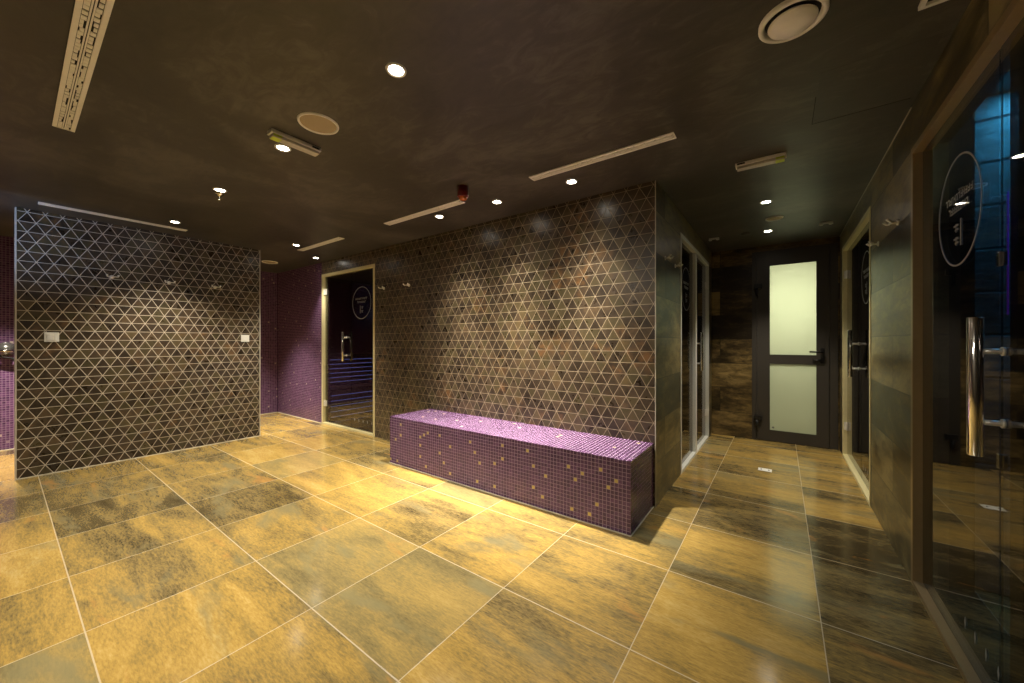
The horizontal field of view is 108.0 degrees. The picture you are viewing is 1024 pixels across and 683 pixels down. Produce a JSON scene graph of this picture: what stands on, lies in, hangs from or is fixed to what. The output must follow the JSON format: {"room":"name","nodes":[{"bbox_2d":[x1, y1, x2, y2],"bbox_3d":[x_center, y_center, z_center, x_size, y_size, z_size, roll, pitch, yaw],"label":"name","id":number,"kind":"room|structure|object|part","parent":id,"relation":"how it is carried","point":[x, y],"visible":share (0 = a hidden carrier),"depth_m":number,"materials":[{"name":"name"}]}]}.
{"room":"spa sauna area","nodes":[
{"label":"spa sauna area","id":0,"kind":"room"},
{"bbox_2d":[17,207,258,478],"bbox_3d":[-3.718,0.013,3.920,0.140,2.306,1.807,0,0,36],"label":"wall","id":1,"kind":"structure","parent":0,"point":[141,364],"depth_m":3.67,"materials":[{"name":"tile"}]},
{"bbox_2d":[14,207,16,479],"bbox_3d":[-4.252,0.013,3.184,0.148,2.306,0.010,0,0,36],"label":"trim","id":2,"kind":"structure","parent":1,"relation":"attached to","point":[15,209],"depth_m":3.14,"materials":[{"name":"metal"}]},
{"bbox_2d":[44,332,58,341],"bbox_3d":[-4.077,-0.043,3.294,0.013,0.084,0.084,0,0,36],"label":"light switch","id":3,"kind":"object","parent":1,"relation":"attached to","point":[48,336],"visible":1,"depth_m":3.29,"materials":[{"name":"white plastic"}]},
{"bbox_2d":[106,274,119,278],"bbox_3d":[-3.844,-0.629,3.578,0.057,0.036,0.092,0,0,36],"label":"robe hook","id":4,"kind":"object","parent":1,"relation":"attached to","point":[110,276],"visible":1,"depth_m":3.59,"materials":[{"name":"metal"}]},
{"bbox_2d":[17,435,259,479],"bbox_3d":[-3.659,1.162,3.877,0.006,0.007,1.807,0,0,36],"label":"baseboard","id":5,"kind":"structure","parent":1,"relation":"attached to","point":[259,435],"depth_m":3.67,"materials":[{"name":"plastic"}]},
{"bbox_2d":[241,335,248,341],"bbox_3d":[-3.216,-0.043,4.483,0.013,0.084,0.084,0,0,36],"label":"light switch","id":6,"kind":"object","parent":1,"relation":"attached to","point":[244,338],"visible":1,"depth_m":4.48,"materials":[{"name":"white plastic"}]},
{"bbox_2d":[259,250,259,434],"bbox_3d":[-3.186,0.013,4.657,0.148,2.306,0.009,0,0,36],"label":"trim","id":7,"kind":"structure","parent":1,"relation":"attached to","point":[259,250],"depth_m":4.61,"materials":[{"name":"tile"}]},
{"bbox_2d":[0,235,276,449],"bbox_3d":[-5.205,0.013,4.457,0.120,2.306,4.320,0,0,36],"label":"wall","id":8,"kind":"structure","parent":0,"point":[268,280],"depth_m":4.04,"materials":[{"name":"purple tile"}]},
{"bbox_2d":[0,342,13,360],"bbox_3d":[-5.409,0.159,3.990,0.095,0.318,0.175,0,0,36],"label":"shower mixer","id":9,"kind":"object","parent":8,"relation":"attached to","point":[6,348],"visible":0.84,"depth_m":3.98,"materials":[{"name":"silver metal"}]},
{"bbox_3d":[-5.394,0.091,3.957,0.033,0.032,0.100,0,0,36],"label":"lever","id":10,"kind":"part","parent":9,"relation":"part of","materials":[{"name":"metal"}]},
{"bbox_2d":[330,278,372,406],"bbox_3d":[-1.943,0.013,6.185,2.720,2.306,2.175,0,0,36],"label":"wall","id":11,"kind":"structure","parent":0,"point":[343,318],"depth_m":6.93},
{"bbox_2d":[278,181,659,506],"bbox_3d":[-1.452,0.013,4.482,6.173,2.306,0.120,0,0,36],"label":"wall","id":12,"kind":"structure","parent":0,"point":[545,316],"depth_m":3.33,"materials":[{"name":"tile"}]},
{"bbox_2d":[277,273,277,411],"bbox_3d":[-3.890,0.013,6.168,0.006,2.306,0.006,0,0,36],"label":"trim","id":13,"kind":"structure","parent":12,"relation":"attached to","point":[277,273],"depth_m":6.17,"materials":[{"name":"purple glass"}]},
{"bbox_2d":[322,264,374,436],"bbox_3d":[-2.185,0.101,4.981,1.280,2.130,0.159,0,0,36],"label":"door","id":14,"kind":"structure","parent":12,"relation":"in","point":[371,266],"depth_m":5.05,"materials":[{"name":"clear glass"}]},
{"bbox_3d":[-2.258,0.060,4.957,0.035,0.390,0.035,0,0,36],"label":"pull handle","id":15,"kind":"part","parent":14,"relation":"part of","materials":[{"name":"metal"}]},
{"bbox_3d":[-2.185,0.060,5.058,0.035,0.390,0.035,0,0,36],"label":"pull handle","id":16,"kind":"part","parent":14,"relation":"part of","materials":[{"name":"metal"}]},
{"bbox_2d":[655,180,655,506],"bbox_3d":[1.013,0.013,2.625,0.006,2.306,0.006,0,0,36],"label":"trim","id":17,"kind":"structure","parent":12,"relation":"attached to","point":[655,180],"depth_m":2.62,"materials":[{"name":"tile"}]},
{"bbox_2d":[0,401,1009,682],"bbox_3d":[0.174,1.226,3.824,10.200,0.120,10.000,0,0,36],"label":"floor","id":18,"kind":"structure","parent":0,"point":[295,551],"depth_m":1.84,"materials":[{"name":"brown tile"}]},
{"bbox_2d":[330,352,372,417],"bbox_3d":[-2.472,0.662,6.478,0.780,0.934,1.800,0,0,36],"label":"bench","id":19,"kind":"object","parent":18,"relation":"on","point":[367,359],"visible":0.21,"depth_m":6.00,"materials":[{"name":"blue"}]},
{"bbox_2d":[389,409,653,536],"bbox_3d":[-0.090,0.941,3.111,2.342,0.450,0.503,0,0,36],"label":"bench","id":20,"kind":"object","parent":18,"relation":"on","point":[605,482],"visible":1,"depth_m":2.67,"materials":[{"name":"purple tile"}]},
{"bbox_2d":[758,467,771,471],"bbox_3d":[2.303,1.163,3.385,0.104,0.004,0.080,0,0,36],"label":"floor drain","id":21,"kind":"object","parent":18,"relation":"on","point":[759,468],"visible":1,"depth_m":3.39,"materials":[{"name":"white metal"}]},
{"bbox_2d":[0,0,1009,283],"bbox_3d":[0.174,-1.200,3.824,10.200,0.120,10.000,0,0,36],"label":"ceiling","id":22,"kind":"structure","parent":0,"point":[183,98],"depth_m":1.85,"materials":[{"name":"paint"}]},
{"bbox_2d":[52,0,114,131],"bbox_3d":[-1.528,-1.137,1.341,2.148,0.006,0.078,0,0,37],"label":"ceiling vent","id":23,"kind":"object","parent":22,"relation":"in","point":[89,17],"visible":1,"depth_m":1.48,"materials":[{"name":"white metal"}]},
{"bbox_2d":[38,202,187,231],"bbox_3d":[-3.599,-1.137,3.419,0.070,0.006,0.938,0,0,36],"label":"ceiling vent","id":24,"kind":"object","parent":22,"relation":"in","point":[39,203],"visible":1,"depth_m":3.36,"materials":[{"name":"white metal"}]},
{"bbox_2d":[215,193,223,200],"bbox_3d":[-2.254,-1.116,2.865,0.056,0.048,0.056,0,0,36],"label":"sprinkler head","id":25,"kind":"object","parent":22,"relation":"attached to","point":[218,194],"visible":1,"depth_m":2.86},
{"bbox_2d":[213,188,226,192],"bbox_3d":[-2.190,-1.138,2.789,0.086,0.004,0.086,0,0,36],"label":"recessed light","id":26,"kind":"object","parent":22,"relation":"in","point":[221,190],"visible":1,"depth_m":2.79,"materials":[{"name":"beige"}]},
{"bbox_2d":[262,260,277,263],"bbox_3d":[-3.450,-1.136,5.297,0.200,0.008,0.200,0,0,36],"label":"ceiling speaker","id":27,"kind":"object","parent":22,"relation":"attached to","point":[263,261],"visible":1,"depth_m":5.31,"materials":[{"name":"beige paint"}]},
{"bbox_2d":[274,144,290,151],"bbox_3d":[-1.346,-1.138,2.184,0.086,0.004,0.086,0,0,36],"label":"recessed light","id":28,"kind":"object","parent":22,"relation":"in","point":[280,147],"visible":1,"depth_m":2.18,"materials":[{"name":"beige"}]},
{"bbox_2d":[267,128,320,156],"bbox_3d":[-1.225,-1.121,2.102,0.061,0.039,0.264,0,0,36],"label":"emergency light","id":29,"kind":"object","parent":22,"relation":"in","point":[274,134],"visible":1,"depth_m":2.08,"materials":[{"name":"beige paint"}]},
{"bbox_2d":[297,112,338,134],"bbox_3d":[-1.010,-1.136,1.940,0.196,0.008,0.196,0,0,36],"label":"ceiling speaker","id":30,"kind":"object","parent":22,"relation":"attached to","point":[314,122],"visible":1,"depth_m":1.93,"materials":[{"name":"beige paint"}]},
{"bbox_2d":[300,115,336,132],"bbox_3d":[-1.010,-1.136,1.940,0.172,0.003,0.172,0,0,36],"label":"grille","id":31,"kind":"object","parent":30,"relation":"attached to","point":[313,123],"depth_m":1.93,"materials":[{"name":"beige metal"}]},
{"bbox_2d":[298,237,344,250],"bbox_3d":[-2.247,-1.137,4.341,0.950,0.006,0.070,0,0,36],"label":"ceiling vent","id":32,"kind":"object","parent":22,"relation":"in","point":[337,238],"visible":1,"depth_m":4.29,"materials":[{"name":"white metal"}]},
{"bbox_2d":[385,62,406,77],"bbox_3d":[-0.486,-1.138,1.558,0.086,0.004,0.086,0,0,36],"label":"recessed light","id":33,"kind":"object","parent":22,"relation":"in","point":[394,69],"visible":1,"depth_m":1.55,"materials":[{"name":"white plastic"}]},
{"bbox_2d":[384,200,464,224],"bbox_3d":[-0.807,-1.137,3.299,0.995,0.006,0.070,0,0,36],"label":"ceiling vent","id":34,"kind":"object","parent":22,"relation":"in","point":[458,202],"visible":1,"depth_m":3.25,"materials":[{"name":"white metal"}]},
{"bbox_2d":[457,185,467,200],"bbox_3d":[-0.361,-1.091,2.734,0.080,0.098,0.080,0,0,36],"label":"fire alarm","id":35,"kind":"object","parent":22,"relation":"attached to","point":[462,190],"visible":1,"depth_m":2.71,"materials":[{"name":"red plastic"}]},
{"bbox_2d":[492,200,501,203],"bbox_3d":[-0.122,-1.138,3.026,0.086,0.004,0.086,0,0,36],"label":"recessed light","id":36,"kind":"object","parent":22,"relation":"in","point":[493,201],"visible":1,"depth_m":3.02,"materials":[{"name":"beige"}]},
{"bbox_2d":[566,179,577,184],"bbox_3d":[0.424,-1.138,2.643,0.086,0.004,0.086,0,0,36],"label":"recessed light","id":37,"kind":"object","parent":22,"relation":"in","point":[570,181],"visible":1,"depth_m":2.63,"materials":[{"name":"beige"}]},
{"bbox_2d":[529,132,675,180],"bbox_3d":[0.515,-1.137,2.318,0.938,0.006,0.070,0,0,36],"label":"ceiling vent","id":38,"kind":"object","parent":22,"relation":"in","point":[670,136],"visible":1,"depth_m":2.27,"materials":[{"name":"white metal"}]},
{"bbox_2d":[735,152,786,171],"bbox_3d":[1.550,-1.121,2.322,0.264,0.039,0.061,0,0,36],"label":"emergency light","id":39,"kind":"object","parent":22,"relation":"in","point":[779,157],"visible":1,"depth_m":2.30,"materials":[{"name":"beige paint"}]},
{"bbox_2d":[760,200,771,203],"bbox_3d":[2.068,-1.138,3.027,0.086,0.004,0.086,0,0,36],"label":"recessed light","id":40,"kind":"object","parent":22,"relation":"in","point":[765,201],"visible":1,"depth_m":3.03,"materials":[{"name":"beige"}]},
{"bbox_2d":[765,215,783,220],"bbox_3d":[2.413,-1.136,3.420,0.140,0.008,0.140,0,0,36],"label":"ceiling speaker","id":41,"kind":"object","parent":22,"relation":"attached to","point":[772,218],"visible":1,"depth_m":3.42,"materials":[{"name":"beige paint"}]},
{"bbox_2d":[766,217,781,220],"bbox_3d":[2.413,-1.136,3.420,0.122,0.003,0.122,0,0,36],"label":"grille","id":42,"kind":"object","parent":41,"relation":"attached to","point":[769,218],"depth_m":3.42,"materials":[{"name":"beige metal"}]},
{"bbox_2d":[758,0,829,43],"bbox_3d":[0.985,-1.126,1.308,0.200,0.028,0.200,0,0,36],"label":"valve","id":43,"kind":"object","parent":22,"relation":"attached to","point":[789,20],"visible":1,"depth_m":1.29,"materials":[{"name":"beige paint"}]},
{"bbox_2d":[819,221,832,225],"bbox_3d":[2.982,-1.126,3.532,0.106,0.028,0.034,0,0,36],"label":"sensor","id":44,"kind":"object","parent":22,"relation":"attached to","point":[829,222],"visible":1,"depth_m":3.53,"materials":[{"name":"white plastic"}]},
{"bbox_2d":[918,0,947,10],"bbox_3d":[1.393,-1.132,1.189,0.110,0.016,0.110,0,0,36],"label":"ceiling vent","id":45,"kind":"object","parent":22,"relation":"in","point":[923,4],"visible":1,"depth_m":1.24,"materials":[{"name":"white plastic"}]},
{"bbox_2d":[660,187,711,500],"bbox_3d":[1.800,0.013,3.814,0.120,2.306,2.610,0,0,36],"label":"wall","id":46,"kind":"structure","parent":0,"point":[672,222],"depth_m":3.03,"materials":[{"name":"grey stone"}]},
{"bbox_2d":[680,232,708,473],"bbox_3d":[1.917,0.101,3.933,0.159,2.130,1.580,0,0,36],"label":"door","id":47,"kind":"structure","parent":46,"relation":"in","point":[692,343],"depth_m":3.90,"materials":[{"name":"glass"}]},
{"bbox_3d":[1.931,0.101,4.058,0.035,0.410,0.035,0,0,36],"label":"pull handle","id":48,"kind":"part","parent":47,"relation":"part of","materials":[{"name":"metal"}]},
{"bbox_3d":[1.910,0.107,3.907,0.049,2.072,0.070,0,0,36],"label":"post","id":49,"kind":"part","parent":47,"relation":"part of","materials":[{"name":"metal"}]},
{"bbox_3d":[2.032,0.101,3.986,0.035,0.410,0.035,0,0,36],"label":"pull handle","id":50,"kind":"part","parent":47,"relation":"part of","materials":[{"name":"metal"}]},
{"bbox_3d":[2.141,0.107,4.242,0.008,2.065,0.740,0,0,36],"label":"glass pane","id":51,"kind":"part","parent":47,"relation":"part of","materials":[{"name":"clear glass"}]},
{"bbox_2d":[682,254,697,433],"bbox_3d":[0.715,0.013,4.488,2.418,2.306,2.410,0,0,36],"label":"wall","id":52,"kind":"structure","parent":0,"point":[686,260],"depth_m":4.79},
{"bbox_2d":[712,237,839,449],"bbox_3d":[3.077,0.013,4.426,1.232,2.306,0.120,0,0,36],"label":"wall","id":53,"kind":"structure","parent":0,"point":[731,269],"depth_m":4.59,"materials":[{"name":"brown wood"}]},
{"bbox_2d":[752,243,837,449],"bbox_3d":[3.205,0.045,4.245,0.783,2.240,0.143,0,0,36],"label":"door","id":54,"kind":"structure","parent":53,"relation":"in","point":[795,290],"depth_m":4.23,"materials":[{"name":"paint"}]},
{"bbox_3d":[3.205,-0.373,4.250,0.431,1.048,0.008,0,0,36],"label":"frosted pane","id":55,"kind":"part","parent":54,"relation":"part of","materials":[{"name":"white glass"}]},
{"bbox_3d":[3.205,0.642,4.250,0.431,0.784,0.008,0,0,36],"label":"frosted pane","id":56,"kind":"part","parent":54,"relation":"part of","materials":[{"name":"white glass"}]},
{"bbox_3d":[3.353,0.150,4.088,0.130,0.170,0.061,0,0,36],"label":"lever handle","id":57,"kind":"part","parent":54,"relation":"part of","materials":[{"name":"black metal"}]},
{"bbox_2d":[840,0,1011,591],"bbox_3d":[1.594,0.013,1.223,0.120,2.306,7.050,0,0,36],"label":"wall","id":58,"kind":"structure","parent":0,"point":[888,193],"depth_m":1.84,"materials":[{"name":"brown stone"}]},
{"bbox_2d":[842,206,870,506],"bbox_3d":[3.001,0.101,3.210,0.159,2.130,1.480,0,0,36],"label":"door","id":59,"kind":"structure","parent":58,"relation":"in","point":[856,255],"depth_m":3.23,"materials":[{"name":"clear glass"}]},
{"bbox_3d":[2.951,0.101,3.247,0.035,0.410,0.035,0,0,36],"label":"pull handle","id":60,"kind":"part","parent":59,"relation":"part of","materials":[{"name":"metal"}]},
{"bbox_3d":[3.177,0.107,3.453,0.008,2.065,0.810,0,0,36],"label":"glass pane","id":61,"kind":"part","parent":59,"relation":"part of","materials":[{"name":"clear glass"}]},
{"bbox_3d":[2.761,0.107,2.878,0.008,2.065,0.590,0,0,36],"label":"glass pane","id":62,"kind":"part","parent":59,"relation":"part of","materials":[{"name":"clear glass"}]},
{"bbox_2d":[866,241,878,245],"bbox_3d":[2.363,-0.640,2.437,0.057,0.036,0.092,0,0,36],"label":"robe hook","id":63,"kind":"object","parent":58,"relation":"attached to","point":[870,242],"visible":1,"depth_m":2.42,"materials":[{"name":"metal"}]},
{"bbox_2d":[839,107,911,236],"bbox_3d":[2.738,-1.139,2.910,0.004,0.004,2.725,0,0,36],"label":"trim","id":64,"kind":"structure","parent":58,"relation":"attached to","point":[911,107],"depth_m":2.34,"materials":[{"name":"metal"}]},
{"bbox_2d":[882,218,898,225],"bbox_3d":[2.070,-0.650,2.032,0.057,0.036,0.092,0,0,36],"label":"robe hook","id":65,"kind":"object","parent":58,"relation":"attached to","point":[896,222],"visible":1,"depth_m":2.02,"materials":[{"name":"metal"}]},
{"bbox_2d":[911,0,1023,682],"bbox_3d":[1.367,0.117,0.955,0.159,2.098,2.050,0,0,36],"label":"door","id":66,"kind":"structure","parent":58,"relation":"in","point":[1008,32],"depth_m":1.17,"materials":[{"name":"brown glass"}]},
{"bbox_3d":[1.430,0.137,1.148,0.035,0.427,0.035,0,0,36],"label":"pull handle","id":67,"kind":"part","parent":66,"relation":"part of","materials":[{"name":"metal"}]},
{"bbox_3d":[1.482,0.124,1.072,0.035,2.038,0.075,0,0,36],"label":"post","id":68,"kind":"part","parent":66,"relation":"part of","materials":[{"name":"black rubber"}]},
{"bbox_2d":[949,112,974,590],"bbox_3d":[2.070,0.013,0.354,1.660,2.306,2.600,0,0,36],"label":"wall","id":69,"kind":"structure","parent":0,"point":[962,172],"depth_m":1.76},
{"bbox_2d":[1007,191,1008,314],"bbox_3d":[2.253,-0.405,1.689,0.004,0.560,0.010,0,0,36],"label":"strip light","id":70,"kind":"object","parent":69,"relation":"attached to","point":[1007,191],"visible":0.86,"depth_m":1.69,"materials":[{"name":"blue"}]},
{"bbox_2d":[975,92,1009,597],"bbox_3d":[2.802,0.013,1.367,1.463,2.306,0.100,0,0,36],"label":"stone wall","id":71,"kind":"structure","parent":0,"point":[992,117],"depth_m":1.72,"materials":[{"name":"blue tile"}]}
]}

